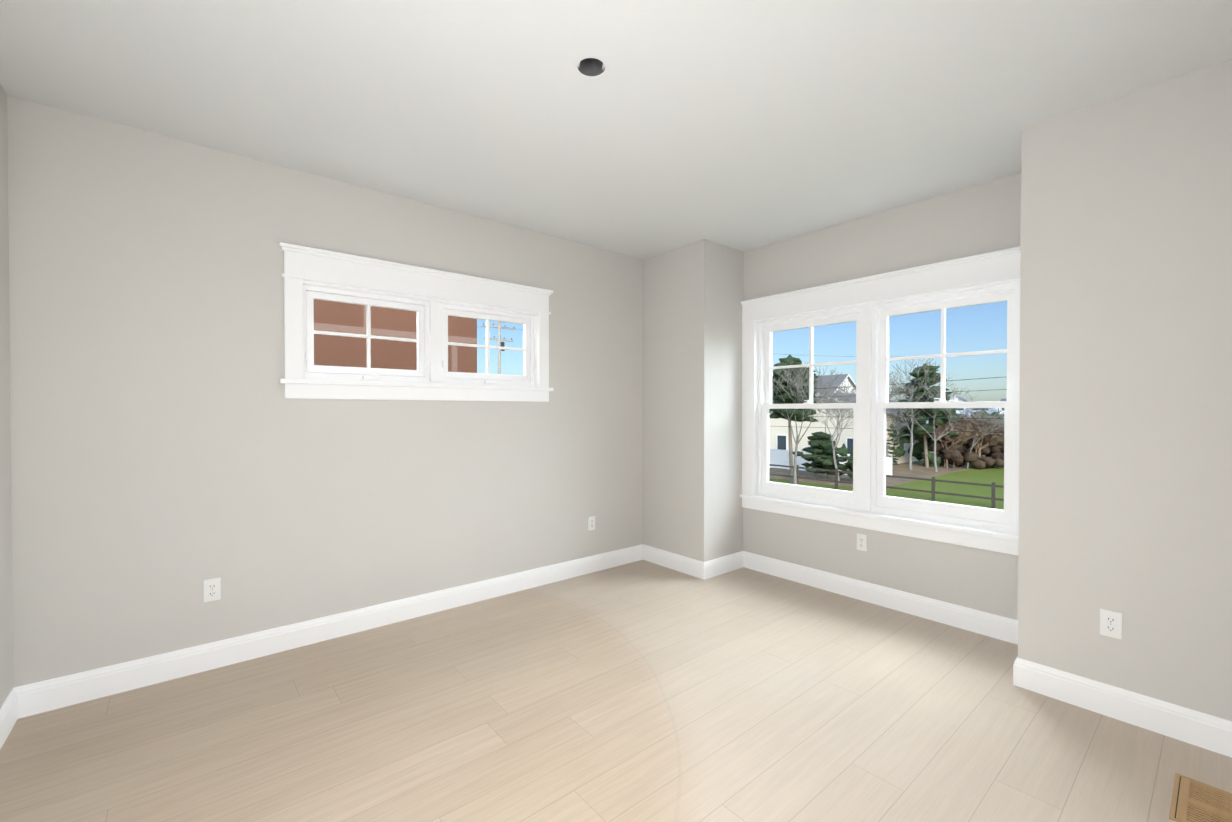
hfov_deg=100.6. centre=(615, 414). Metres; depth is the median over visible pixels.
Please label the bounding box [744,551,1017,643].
baseboard
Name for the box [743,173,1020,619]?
wall
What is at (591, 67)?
recessed light
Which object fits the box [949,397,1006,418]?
house
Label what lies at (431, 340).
window
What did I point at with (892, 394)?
wires
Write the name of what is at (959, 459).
hedge
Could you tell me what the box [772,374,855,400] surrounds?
house
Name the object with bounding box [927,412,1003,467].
twigs
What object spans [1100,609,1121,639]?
outlet
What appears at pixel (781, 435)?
house
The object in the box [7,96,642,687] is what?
wall
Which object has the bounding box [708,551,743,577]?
baseboard
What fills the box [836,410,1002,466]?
hedge
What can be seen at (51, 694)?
baseboard
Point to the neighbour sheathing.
(394, 351)
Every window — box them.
[279,242,553,401]
[740,246,1020,555]
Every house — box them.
[769,392,923,463]
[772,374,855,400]
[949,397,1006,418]
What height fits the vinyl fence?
1.551 m
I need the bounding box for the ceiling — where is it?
[0,0,1231,258]
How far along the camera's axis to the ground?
28.96 m
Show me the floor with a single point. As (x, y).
(642, 690)
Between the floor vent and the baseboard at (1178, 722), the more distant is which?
the baseboard at (1178, 722)
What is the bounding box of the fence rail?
[769,464,1003,508]
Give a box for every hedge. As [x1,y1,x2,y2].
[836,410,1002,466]
[929,431,1003,469]
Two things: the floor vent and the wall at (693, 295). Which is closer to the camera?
the floor vent
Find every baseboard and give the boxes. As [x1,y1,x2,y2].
[0,685,23,749]
[24,544,643,716]
[644,545,707,579]
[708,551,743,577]
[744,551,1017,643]
[1013,657,1231,757]
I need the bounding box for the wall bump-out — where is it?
[1018,59,1231,720]
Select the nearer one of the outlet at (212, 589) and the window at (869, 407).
the outlet at (212, 589)
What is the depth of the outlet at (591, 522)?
4.30 m
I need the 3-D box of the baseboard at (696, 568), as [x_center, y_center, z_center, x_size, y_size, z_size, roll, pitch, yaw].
[0.483,1.257,4.393,0.015,0.137,0.720,0,1,-40]
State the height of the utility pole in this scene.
11.600 m
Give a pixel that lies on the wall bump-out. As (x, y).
(1125, 460)
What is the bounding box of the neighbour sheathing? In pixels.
[314,299,476,372]
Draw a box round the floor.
[0,560,1231,821]
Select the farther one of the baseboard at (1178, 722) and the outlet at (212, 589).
the outlet at (212, 589)
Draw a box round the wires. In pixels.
[505,327,1006,432]
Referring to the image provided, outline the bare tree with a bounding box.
[772,355,1003,484]
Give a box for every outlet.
[204,578,220,601]
[588,516,594,530]
[857,534,866,551]
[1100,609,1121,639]
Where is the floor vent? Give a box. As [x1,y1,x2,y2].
[1169,773,1231,821]
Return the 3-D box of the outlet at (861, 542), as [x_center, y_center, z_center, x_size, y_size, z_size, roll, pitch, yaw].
[1.764,0.917,3.673,0.010,0.116,0.071,0,1,-40]
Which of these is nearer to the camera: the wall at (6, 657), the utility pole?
the wall at (6, 657)
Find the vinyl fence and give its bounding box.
[769,447,891,474]
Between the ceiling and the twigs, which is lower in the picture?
the twigs
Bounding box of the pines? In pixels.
[769,354,967,482]
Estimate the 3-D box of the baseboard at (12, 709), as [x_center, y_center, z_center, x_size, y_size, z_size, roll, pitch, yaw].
[-2.419,1.277,1.979,0.015,0.137,0.707,0,1,-40]
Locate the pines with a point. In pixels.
(823, 447)
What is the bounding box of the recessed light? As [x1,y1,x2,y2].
[577,57,605,76]
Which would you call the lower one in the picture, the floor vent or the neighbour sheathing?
the floor vent
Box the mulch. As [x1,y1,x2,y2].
[769,462,972,487]
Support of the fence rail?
on the ground
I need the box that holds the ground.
[769,419,1003,509]
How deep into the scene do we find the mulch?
34.67 m
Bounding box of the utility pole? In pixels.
[481,322,515,373]
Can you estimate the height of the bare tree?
8.416 m
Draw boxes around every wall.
[0,84,12,707]
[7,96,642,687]
[643,239,743,561]
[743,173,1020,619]

